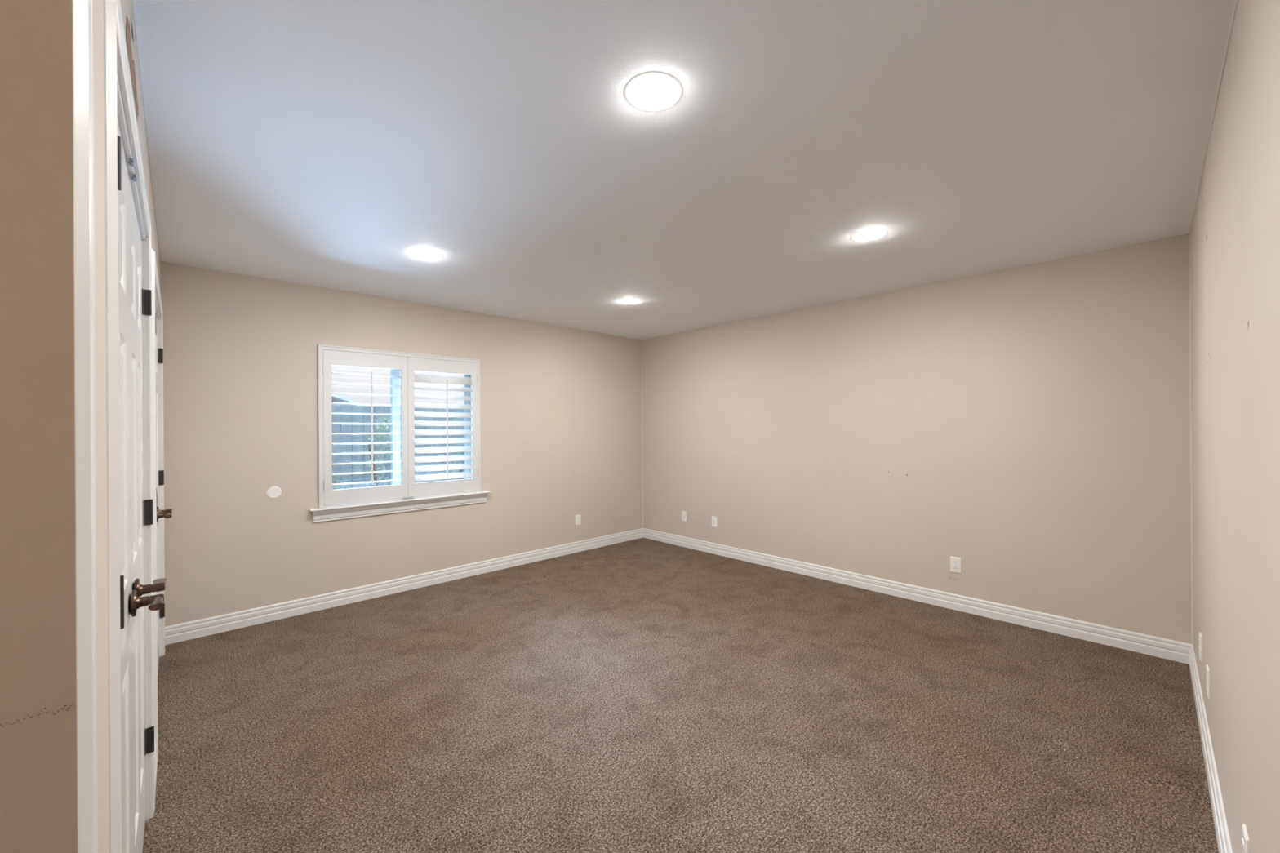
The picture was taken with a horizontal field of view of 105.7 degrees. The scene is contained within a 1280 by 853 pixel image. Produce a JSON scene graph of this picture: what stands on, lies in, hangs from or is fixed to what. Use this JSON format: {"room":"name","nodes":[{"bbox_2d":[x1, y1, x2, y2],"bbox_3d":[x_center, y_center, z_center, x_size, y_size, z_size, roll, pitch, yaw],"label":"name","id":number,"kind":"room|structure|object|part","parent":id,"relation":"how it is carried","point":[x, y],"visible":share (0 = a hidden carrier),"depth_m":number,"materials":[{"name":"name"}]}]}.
{"room":"empty bedroom","nodes":[
{"label":"empty bedroom","id":0,"kind":"room"},
{"bbox_2d":[0,0,77,852],"bbox_3d":[-1.543,0.157,-0.280,2.464,2.440,0.146,0,0,-44],"label":"wall","id":1,"kind":"structure","parent":0,"point":[38,785],"depth_m":0.50,"materials":[{"name":"beige paint"}]},
{"bbox_2d":[92,0,161,852],"bbox_3d":[-1.546,0.158,1.410,0.144,2.440,4.492,0,0,-44],"label":"wall","id":2,"kind":"structure","parent":0,"point":[127,6],"depth_m":0.71,"materials":[{"name":"beige paint"}]},
{"bbox_2d":[71,0,97,852],"bbox_3d":[-0.612,0.331,0.537,0.010,2.080,0.047,0,0,-44],"label":"door frame","id":3,"kind":"structure","parent":2,"relation":"attached to","point":[82,17],"depth_m":0.53,"materials":[{"name":"white paint"}]},
{"bbox_2d":[103,0,155,852],"bbox_3d":[-1.338,0.319,1.221,0.122,2.114,1.380,0,0,-44],"label":"door frame","id":4,"kind":"structure","parent":2,"relation":"attached to","point":[116,56],"depth_m":0.77,"materials":[{"name":"white paint"}]},
{"bbox_2d":[117,120,164,852],"bbox_3d":[-1.085,0.354,1.032,0.100,2.017,0.620,0,0,-44],"label":"door","id":5,"kind":"structure","parent":2,"relation":"in","point":[130,602],"depth_m":1.17,"materials":[{"name":"white paint"}]},
{"bbox_3d":[-1.110,0.354,1.012,0.035,2.017,0.616,0,0,-44],"label":"panel","id":6,"kind":"part","parent":5,"relation":"part of","materials":[{"name":"white paint"}]},
{"bbox_3d":[-1.202,0.439,1.208,0.029,0.021,0.072,0,0,-44],"label":"lever","id":7,"kind":"part","parent":5,"relation":"part of","materials":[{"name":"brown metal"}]},
{"bbox_2d":[128,174,166,852],"bbox_3d":[-1.514,0.357,1.484,0.100,2.017,0.620,0,0,-44],"label":"door","id":8,"kind":"structure","parent":2,"relation":"in","point":[140,741],"depth_m":1.44,"materials":[{"name":"white paint"}]},
{"bbox_3d":[-1.536,0.357,1.460,0.035,2.017,0.616,0,0,-44],"label":"panel","id":9,"kind":"part","parent":8,"relation":"part of","materials":[{"name":"white paint"}]},
{"bbox_3d":[-1.344,0.441,1.357,0.029,0.021,0.072,0,0,-44],"label":"lever","id":10,"kind":"part","parent":8,"relation":"part of","materials":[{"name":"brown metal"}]},
{"bbox_2d":[154,737,157,794],"bbox_3d":[-1.305,1.320,1.272,0.011,0.112,1.958,0,0,-44],"label":"baseboard","id":11,"kind":"structure","parent":2,"relation":"attached to","point":[155,744],"depth_m":1.91,"materials":[{"name":"white paint"}]},
{"bbox_2d":[151,248,164,761],"bbox_3d":[-2.504,0.328,2.449,0.122,2.114,1.380,0,0,-44],"label":"door frame","id":12,"kind":"structure","parent":2,"relation":"attached to","point":[155,282],"depth_m":2.25,"materials":[{"name":"white paint"}]},
{"bbox_2d":[155,310,172,673],"bbox_3d":[-2.680,0.366,2.712,0.100,2.017,0.620,0,0,-44],"label":"door","id":13,"kind":"structure","parent":2,"relation":"in","point":[158,352],"depth_m":2.85,"materials":[{"name":"white paint"}]},
{"bbox_3d":[-2.701,0.366,2.688,0.035,2.017,0.616,0,0,-44],"label":"panel","id":14,"kind":"part","parent":13,"relation":"part of","materials":[{"name":"white paint"}]},
{"bbox_2d":[160,261,642,626],"bbox_3d":[-1.575,0.160,4.617,4.518,2.440,0.201,0,0,-44],"label":"wall","id":15,"kind":"structure","parent":0,"point":[562,415],"depth_m":3.71,"materials":[{"name":"beige paint"}]},
{"bbox_2d":[266,486,281,497],"bbox_3d":[-2.622,0.471,3.478,0.086,0.086,0.007,0,0,-44],"label":"round cover","id":16,"kind":"object","parent":15,"relation":"attached to","point":[273,491],"visible":1,"depth_m":3.48,"materials":[{"name":"white plastic"}]},
{"bbox_2d":[309,368,490,522],"bbox_3d":[-2.004,0.058,4.162,1.424,1.318,0.240,0,0,-44],"label":"window","id":17,"kind":"structure","parent":15,"relation":"in","point":[323,514],"depth_m":4.16,"materials":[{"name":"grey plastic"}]},
{"bbox_2d":[317,344,481,508],"bbox_3d":[-1.958,-0.004,4.099,1.286,1.238,0.095,0,0,-44],"label":"window shutter","id":18,"kind":"object","parent":17,"relation":"attached to","point":[327,355],"visible":1,"depth_m":4.10,"materials":[{"name":"white paint"}]},
{"bbox_3d":[-2.186,0.005,3.892,0.602,1.182,0.028,0,0,-44],"label":"shutter panel","id":19,"kind":"part","parent":18,"relation":"part of","materials":[{"name":"white paint"}]},
{"bbox_3d":[-2.137,0.013,3.870,0.012,0.903,0.011,0,0,-44],"label":"tilt rod","id":20,"kind":"part","parent":18,"relation":"part of","materials":[{"name":"white paint"}]},
{"bbox_3d":[-1.744,0.003,4.312,0.612,1.182,0.028,0,0,-44],"label":"shutter panel","id":21,"kind":"part","parent":18,"relation":"part of","materials":[{"name":"white paint"}]},
{"bbox_3d":[-1.705,0.027,4.291,0.012,0.891,0.011,0,0,-44],"label":"tilt rod","id":22,"kind":"part","parent":18,"relation":"part of","materials":[{"name":"white paint"}]},
{"bbox_3d":[-1.937,0.622,4.095,1.424,0.013,0.055,0,0,-44],"label":"sill","id":23,"kind":"part","parent":17,"relation":"part of","materials":[{"name":"white paint"}]},
{"bbox_3d":[-2.072,0.003,4.219,1.240,1.206,0.065,0,0,-44],"label":"frame","id":24,"kind":"part","parent":17,"relation":"part of","materials":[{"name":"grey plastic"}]},
{"bbox_3d":[-1.869,0.001,4.395,0.632,1.136,0.020,0,0,-44],"label":"sash","id":25,"kind":"part","parent":17,"relation":"part of","materials":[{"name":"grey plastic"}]},
{"bbox_2d":[164,528,643,644],"bbox_3d":[-1.493,1.323,4.539,4.238,0.112,0.016,0,0,-44],"label":"baseboard","id":26,"kind":"structure","parent":15,"relation":"attached to","point":[182,632],"depth_m":3.88,"materials":[{"name":"white paint"}]},
{"bbox_2d":[575,514,581,525],"bbox_3d":[-0.677,1.026,5.321,0.070,0.114,0.009,0,0,-44],"label":"wall outlet","id":27,"kind":"object","parent":15,"relation":"attached to","point":[577,517],"visible":1,"depth_m":5.32,"materials":[{"name":"white plastic"}]},
{"bbox_2d":[142,537,1218,852],"bbox_3d":[-0.844,1.365,2.068,6.700,0.017,4.492,0,0,-44],"label":"floor","id":28,"kind":"structure","parent":0,"point":[642,695],"depth_m":2.20,"materials":[{"name":"brown carpet"}]},
{"bbox_2d":[133,0,1235,339],"bbox_3d":[-0.810,-1.067,2.118,6.840,0.001,4.772,0,0,-44],"label":"ceiling","id":29,"kind":"structure","parent":0,"point":[323,144],"depth_m":1.83,"materials":[{"name":"white paint"}]},
{"bbox_2d":[409,248,443,259],"bbox_3d":[-1.317,-1.083,2.998,0.192,0.061,0.192,0,0,-44],"label":"ceiling light","id":30,"kind":"object","parent":29,"relation":"attached to","point":[425,254],"visible":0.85,"depth_m":2.99,"materials":[{"name":"white"}]},
{"bbox_2d":[617,297,639,304],"bbox_3d":[-0.094,-1.090,4.149,0.192,0.061,0.192,0,0,-44],"label":"ceiling light","id":31,"kind":"object","parent":29,"relation":"attached to","point":[628,301],"visible":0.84,"depth_m":4.14,"materials":[{"name":"white"}]},
{"bbox_2d":[623,71,683,112],"bbox_3d":[0.043,-1.092,1.561,0.192,0.061,0.192,0,0,-44],"label":"ceiling light","id":32,"kind":"object","parent":29,"relation":"attached to","point":[651,91],"visible":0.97,"depth_m":1.55,"materials":[{"name":"white paint"}]},
{"bbox_2d":[850,228,888,241],"bbox_3d":[1.293,-1.100,2.740,0.192,0.061,0.192,0,0,-44],"label":"ceiling light","id":33,"kind":"object","parent":29,"relation":"attached to","point":[869,234],"visible":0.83,"depth_m":2.73,"materials":[{"name":"white"}]},
{"bbox_2d":[641,234,1192,644],"bbox_3d":[1.674,0.137,4.372,0.144,2.440,4.632,0,0,-44],"label":"wall","id":34,"kind":"structure","parent":0,"point":[1029,426],"depth_m":3.52,"materials":[{"name":"beige paint"}]},
{"bbox_2d":[681,511,686,521],"bbox_3d":[0.498,1.021,5.507,0.014,0.114,0.070,0,0,-44],"label":"cable plate","id":35,"kind":"object","parent":34,"relation":"attached to","point":[683,513],"visible":1,"depth_m":5.50,"materials":[{"name":"white plastic"}]},
{"bbox_2d":[711,515,717,527],"bbox_3d":[0.796,1.023,5.198,0.008,0.114,0.070,0,0,-44],"label":"electrical outlet","id":36,"kind":"object","parent":34,"relation":"attached to","point":[714,522],"visible":1,"depth_m":5.19,"materials":[{"name":"white plastic"}]},
{"bbox_2d":[643,528,1191,664],"bbox_3d":[1.579,1.302,4.370,0.016,0.112,4.492,0,0,-44],"label":"baseboard","id":37,"kind":"structure","parent":34,"relation":"attached to","point":[1164,648],"depth_m":3.53,"materials":[{"name":"white paint"}]},
{"bbox_2d":[950,556,961,573],"bbox_3d":[2.331,1.023,3.581,0.009,0.114,0.070,0,0,-44],"label":"wall outlet","id":38,"kind":"object","parent":34,"relation":"attached to","point":[955,562],"visible":1,"depth_m":3.58,"materials":[{"name":"white plastic"}]},
{"bbox_2d":[952,560,958,564],"bbox_3d":[2.329,1.003,3.579,0.002,0.028,0.033,0,0,-44],"label":"receptacle","id":39,"kind":"object","parent":38,"relation":"attached to","point":[954,562],"depth_m":3.58,"materials":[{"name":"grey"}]},
{"bbox_2d":[952,565,958,569],"bbox_3d":[2.329,1.042,3.579,0.002,0.028,0.033,0,0,-44],"label":"receptacle","id":40,"kind":"object","parent":38,"relation":"attached to","point":[954,567],"depth_m":3.58,"materials":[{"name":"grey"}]},
{"bbox_2d":[1188,0,1279,852],"bbox_3d":[0.741,0.142,0.391,6.700,2.440,0.144,0,0,-44],"label":"wall","id":41,"kind":"structure","parent":0,"point":[1234,230],"depth_m":1.23,"materials":[{"name":"beige paint"}]},
{"bbox_2d":[1198,631,1202,661],"bbox_3d":[2.619,1.028,2.268,0.070,0.114,0.009,0,0,-44],"label":"wall outlet","id":42,"kind":"object","parent":41,"relation":"attached to","point":[1200,647],"visible":1,"depth_m":2.25,"materials":[{"name":"white plastic"}]},
{"bbox_2d":[1205,664,1209,698],"bbox_3d":[2.311,1.037,1.975,0.070,0.114,0.008,0,0,-44],"label":"wall plate","id":43,"kind":"object","parent":41,"relation":"attached to","point":[1207,670],"visible":1,"depth_m":1.95,"materials":[{"name":"white plastic"}]},
{"bbox_2d":[1188,644,1232,852],"bbox_3d":[0.697,1.306,0.446,6.700,0.112,0.016,0,0,-44],"label":"baseboard","id":44,"kind":"structure","parent":41,"relation":"attached to","point":[1224,843],"depth_m":1.82,"materials":[{"name":"white paint"}]},
{"bbox_2d":[1241,823,1249,852],"bbox_3d":[1.486,1.052,1.192,0.070,0.114,0.009,0,0,-44],"label":"wall outlet","id":45,"kind":"object","parent":41,"relation":"attached to","point":[1245,839],"visible":1,"depth_m":1.18,"materials":[{"name":"white plastic"}]},
{"bbox_2d":[1241,837,1244,852],"bbox_3d":[1.484,1.033,1.194,0.033,0.028,0.002,0,0,-44],"label":"receptacle","id":46,"kind":"object","parent":45,"relation":"attached to","point":[1242,838],"depth_m":1.19,"materials":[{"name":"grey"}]},
{"label":"outside","id":47,"kind":"structure","parent":0,"visible":0},
{"bbox_3d":[-7.024,1.718,9.085,22.000,0.100,13.800,0,0,-44],"label":"ground","id":48,"kind":"structure","parent":47,"visible":0},
{"bbox_2d":[332,471,347,489],"bbox_3d":[-4.037,1.107,6.269,0.595,1.080,0.444,0,0,-31],"label":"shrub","id":49,"kind":"object","parent":48,"relation":"on","point":[333,476],"visible":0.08,"depth_m":6.33,"materials":[{"name":"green plant"}]},
{"bbox_2d":[331,394,365,406],"bbox_3d":[-6.579,0.554,8.827,5.200,2.522,1.200,0,0,-44],"label":"canopy","id":50,"kind":"object","parent":48,"relation":"on","point":[335,398],"visible":0.02,"depth_m":9.16,"materials":[{"name":"white"}]},
{"bbox_2d":[360,417,401,486],"bbox_3d":[-3.481,0.755,6.654,0.610,1.777,0.472,0,0,-15],"label":"shrub","id":51,"kind":"object","parent":48,"relation":"on","point":[375,475],"visible":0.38,"depth_m":6.58,"materials":[{"name":"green plant"}]},
{"bbox_3d":[-3.484,0.943,6.644,0.415,1.400,0.116,0,0,-41],"label":"stem","id":52,"kind":"part","parent":51,"relation":"part of","materials":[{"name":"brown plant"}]},
{"bbox_2d":[331,404,464,489],"bbox_3d":[-4.954,0.674,6.274,15.139,1.958,0.060,0,0,-44],"label":"fence","id":53,"kind":"object","parent":48,"relation":"on","point":[336,428],"visible":0.02,"depth_m":7.14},
{"bbox_2d":[331,364,464,406],"bbox_3d":[-8.835,-1.143,10.972,26.800,5.650,3.600,0,0,-44],"label":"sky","id":54,"kind":"structure","parent":48,"relation":"on","point":[337,378],"depth_m":11.65,"materials":[{"name":"beige brick"}]},
{"bbox_2d":[444,452,464,480],"bbox_3d":[-2.684,0.965,7.563,0.938,1.346,0.644,0,0,-44],"label":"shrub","id":55,"kind":"object","parent":48,"relation":"on","point":[459,453],"visible":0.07,"depth_m":7.49,"materials":[{"name":"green plant"}]}
]}

